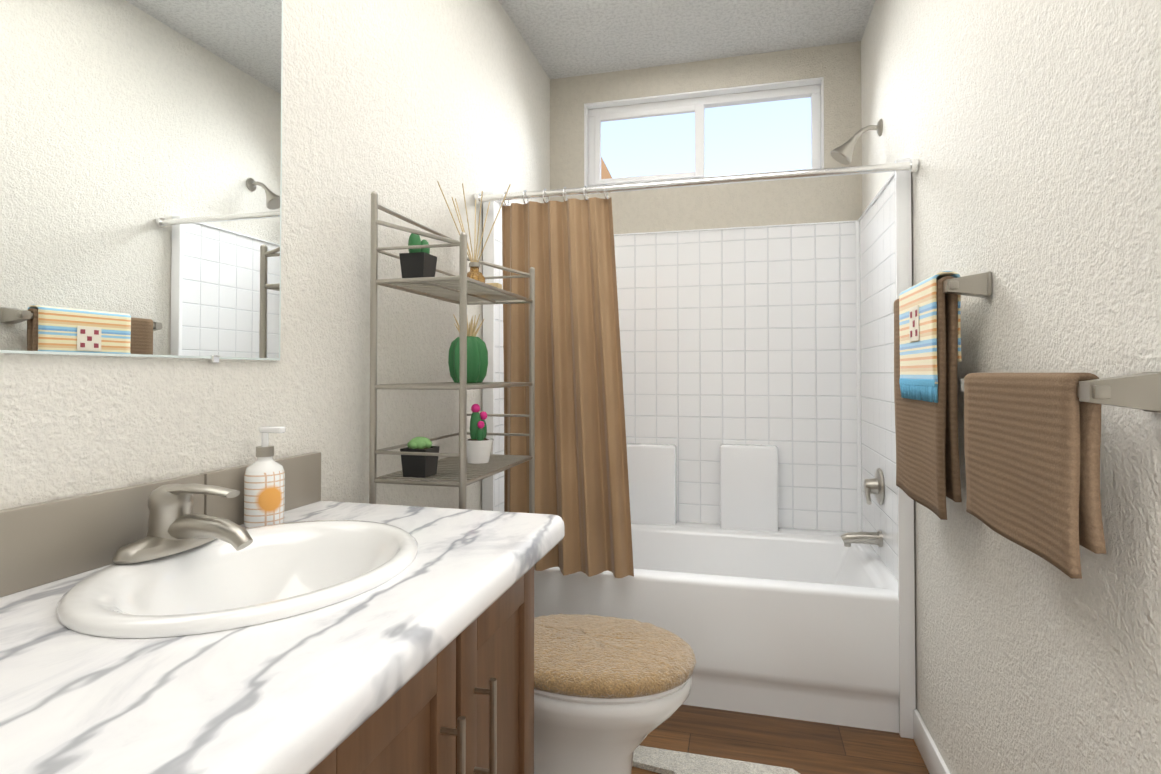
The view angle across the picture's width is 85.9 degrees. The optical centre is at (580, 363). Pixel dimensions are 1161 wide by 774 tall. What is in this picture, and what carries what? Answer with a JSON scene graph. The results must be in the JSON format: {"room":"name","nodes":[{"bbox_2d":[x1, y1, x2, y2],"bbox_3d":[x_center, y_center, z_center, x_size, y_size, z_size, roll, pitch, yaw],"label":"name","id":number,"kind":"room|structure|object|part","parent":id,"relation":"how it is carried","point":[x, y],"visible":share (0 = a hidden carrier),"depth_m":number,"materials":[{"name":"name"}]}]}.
{"room":"bathroom","nodes":[
{"label":"bathroom","id":0,"kind":"room"},
{"bbox_2d":[0,0,549,509],"bbox_3d":[-0.723,-0.107,1.196,0.140,2.700,4.280,0,-1,15],"label":"wall","id":1,"kind":"structure","parent":0,"point":[402,106],"depth_m":1.51,"materials":[{"name":"paint"}]},
{"bbox_2d":[0,0,282,362],"bbox_3d":[-0.848,-0.580,0.418,0.009,1.138,1.815,0,-1,15],"label":"mirror","id":2,"kind":"object","parent":1,"relation":"attached to","point":[140,176],"visible":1,"depth_m":0.99,"materials":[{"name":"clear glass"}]},
{"bbox_2d":[0,452,320,596],"bbox_3d":[-0.859,0.235,0.338,0.018,0.108,2.180,0,-1,15],"label":"backsplash","id":3,"kind":"structure","parent":1,"relation":"attached to","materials":[{"name":"beige tile"}]},
{"bbox_2d":[474,159,918,577],"bbox_3d":[0.321,0.051,2.060,1.442,1.330,0.094,0,-1,15],"label":"shower curtain","id":4,"kind":"object","parent":1,"relation":"attached to","point":[565,249],"visible":0.88,"depth_m":2.15,"materials":[{"name":"brown fabric"}]},
{"bbox_2d":[498,0,874,78],"bbox_3d":[0.045,-1.510,1.020,1.726,0.100,4.280,0,-1,15],"label":"ceiling","id":5,"kind":"structure","parent":0,"point":[566,38],"depth_m":2.68,"materials":[{"name":"white paint"}]},
{"bbox_2d":[550,41,861,233],"bbox_3d":[0.564,-0.077,3.001,1.446,2.700,0.140,0,-1,15],"label":"wall","id":6,"kind":"structure","parent":0,"point":[837,67],"depth_m":2.91,"materials":[{"name":"paint"}]},
{"bbox_2d":[584,77,823,186],"bbox_3d":[0.574,-1.067,3.015,1.113,0.438,0.138,0,-1,15],"label":"window","id":7,"kind":"structure","parent":6,"relation":"in","point":[596,114],"depth_m":3.00,"materials":[{"name":"white plastic"}]},
{"bbox_2d":[631,704,929,773],"bbox_3d":[0.045,1.190,0.976,1.446,0.100,4.000,0,-1,15],"label":"floor","id":8,"kind":"structure","parent":0,"point":[803,747],"depth_m":1.89,"materials":[{"name":"brown wood"}]},
{"bbox_2d":[0,452,563,773],"bbox_3d":[-0.587,0.650,0.260,0.581,0.956,2.180,0,-1,15],"label":"bathroom vanity","id":9,"kind":"object","parent":8,"relation":"on","point":[190,624],"visible":1,"depth_m":0.79,"materials":[{"name":"white stone"}]},
{"bbox_2d":[112,483,252,563],"bbox_3d":[-0.573,0.233,0.940,0.179,0.100,0.175,0,-1,15],"label":"faucet","id":10,"kind":"object","parent":9,"relation":"on","point":[175,534],"depth_m":0.93,"materials":[{"name":"silver metal"}]},
{"bbox_2d":[56,520,417,637],"bbox_3d":[-0.460,0.358,0.909,0.412,0.151,0.492,0,-1,15],"label":"sink","id":11,"kind":"object","parent":9,"relation":"in","point":[294,578],"depth_m":0.90,"materials":[{"name":"white ceramic"}]},
{"bbox_2d":[244,426,285,527],"bbox_3d":[-0.588,0.210,1.167,0.074,0.184,0.068,0,-1,15],"label":"soap dispenser","id":12,"kind":"object","parent":9,"relation":"on","point":[264,489],"visible":0.92,"depth_m":1.14,"materials":[{"name":"white plastic"}]},
{"bbox_2d":[369,191,534,572],"bbox_3d":[-0.331,0.365,1.743,0.257,1.574,0.518,0,-1,15],"label":"shelf unit","id":13,"kind":"object","parent":8,"relation":"on","point":[462,290],"visible":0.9,"depth_m":1.54,"materials":[{"name":"silver metal"}]},
{"bbox_2d":[399,233,436,277],"bbox_3d":[-0.414,-0.271,1.594,0.069,0.128,0.069,0,-1,15],"label":"potted plant","id":14,"kind":"object","parent":13,"relation":"on","point":[418,262],"visible":0.88,"depth_m":1.57,"materials":[{"name":"black"}]},
{"bbox_2d":[400,437,439,477],"bbox_3d":[-0.403,0.234,1.568,0.071,0.097,0.071,0,-1,15],"label":"potted plant","id":15,"kind":"object","parent":13,"relation":"on","point":[417,466],"visible":0.92,"depth_m":1.54,"materials":[{"name":"black"}]},
{"bbox_2d":[448,314,487,382],"bbox_3d":[-0.321,-0.041,1.788,0.114,0.194,0.109,0,-1,15],"label":"barrel cactus","id":16,"kind":"object","parent":13,"relation":"on","point":[477,358],"visible":0.67,"depth_m":1.76,"materials":[{"name":"green plant"}]},
{"bbox_2d":[437,181,510,288],"bbox_3d":[-0.293,-0.358,1.835,0.202,0.310,0.205,0,-1,15],"label":"reed diffuser","id":17,"kind":"object","parent":13,"relation":"on","point":[474,272],"visible":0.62,"depth_m":1.82,"materials":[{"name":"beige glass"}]},
{"bbox_2d":[467,404,493,463],"bbox_3d":[-0.295,0.202,1.804,0.088,0.169,0.088,0,-1,15],"label":"potted plant","id":18,"kind":"object","parent":13,"relation":"on","point":[479,446],"visible":1,"depth_m":1.78,"materials":[{"name":"white ceramic"}]},
{"bbox_2d":[534,613,695,773],"bbox_3d":[-0.082,0.800,1.609,0.749,0.700,0.402,0,-1,15],"label":"toilet","id":19,"kind":"object","parent":8,"relation":"on","point":[611,694],"visible":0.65,"depth_m":1.46,"materials":[{"name":"white ceramic"}]},
{"bbox_3d":[0.017,0.749,1.585,0.521,0.030,0.380,0,-1,15],"label":"seat","id":20,"kind":"part","parent":19,"relation":"part of","materials":[{"name":"white ceramic"}]},
{"bbox_3d":[0.008,0.958,1.583,0.542,0.384,0.374,0,-1,15],"label":"bowl","id":21,"kind":"part","parent":19,"relation":"part of","materials":[{"name":"white ceramic"}]},
{"bbox_3d":[0.022,0.720,1.584,0.535,0.052,0.402,0,-1,15],"label":"lid","id":22,"kind":"part","parent":19,"relation":"part of","materials":[{"name":"beige fabric"}]},
{"bbox_2d":[482,158,915,738],"bbox_3d":[0.440,0.267,2.516,1.438,1.796,0.842,0,-1,15],"label":"tub","id":23,"kind":"object","parent":8,"relation":"on","point":[772,532],"visible":0.79,"depth_m":2.75,"materials":[{"name":"white tile"}]},
{"bbox_2d":[534,521,898,732],"bbox_3d":[0.441,0.950,2.508,1.438,0.430,0.836,0,-1,15],"label":"basin","id":24,"kind":"object","parent":23,"relation":"in","point":[787,620],"depth_m":2.08,"materials":[{"name":"white ceramic"}]},
{"bbox_2d":[841,468,884,546],"bbox_3d":[1.051,0.543,2.337,0.143,0.298,0.166,0,-1,15],"label":"faucet","id":25,"kind":"object","parent":23,"relation":"on","point":[876,486],"depth_m":2.32,"materials":[{"name":"silver metal"}]},
{"bbox_2d":[632,746,799,773],"bbox_3d":[0.272,1.139,1.427,0.540,0.016,0.785,0,-1,15],"label":"bath rug","id":26,"kind":"object","parent":8,"relation":"on","point":[661,761],"visible":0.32,"depth_m":1.77,"materials":[{"name":"white fabric"}]},
{"bbox_2d":[861,0,1160,773],"bbox_3d":[0.812,-0.113,0.798,0.140,2.700,4.280,0,-1,15],"label":"wall","id":27,"kind":"structure","parent":0,"point":[1026,134],"depth_m":1.12,"materials":[{"name":"paint"}]},
{"bbox_2d":[831,119,882,164],"bbox_3d":[1.058,-0.848,2.400,0.180,0.162,0.088,0,-1,15],"label":"shower head","id":28,"kind":"object","parent":27,"relation":"attached to","point":[841,154],"visible":1,"depth_m":2.38},
{"bbox_2d":[913,709,949,773],"bbox_3d":[0.631,1.083,0.389,0.012,0.095,3.150,0,-1,15],"label":"baseboard","id":29,"kind":"structure","parent":27,"relation":"attached to","point":[933,760],"depth_m":1.77,"materials":[{"name":"white wood"}]},
{"bbox_2d":[893,271,991,519],"bbox_3d":[0.892,0.074,1.591,0.102,0.553,0.528,0,-1,15],"label":"towel rail","id":30,"kind":"object","parent":27,"relation":"attached to","point":[927,335],"visible":1,"depth_m":1.44,"materials":[{"name":"brown fabric"}]},
{"bbox_2d":[894,276,961,519],"bbox_3d":[0.872,0.080,1.592,0.045,0.540,0.436,0,-1,15],"label":"towel","id":31,"kind":"object","parent":30,"relation":"hanging from","point":[927,318],"depth_m":1.46,"materials":[{"name":"brown fabric"}]},
{"bbox_2d":[961,372,1160,578],"bbox_3d":[0.751,0.153,1.027,0.094,0.276,0.508,0,-1,15],"label":"towel rail","id":32,"kind":"object","parent":27,"relation":"attached to","point":[1032,443],"visible":1,"depth_m":0.91,"materials":[{"name":"brown fabric"}]},
{"label":"outside","id":33,"kind":"structure","parent":0,"visible":0},
{"bbox_2d":[601,157,611,178],"bbox_3d":[-0.143,-1.322,4.228,1.270,1.290,0.120,0,-1,15],"label":"eave","id":34,"kind":"object","parent":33,"point":[605,173],"visible":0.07,"depth_m":4.09,"materials":[{"name":"brown"}]}
]}

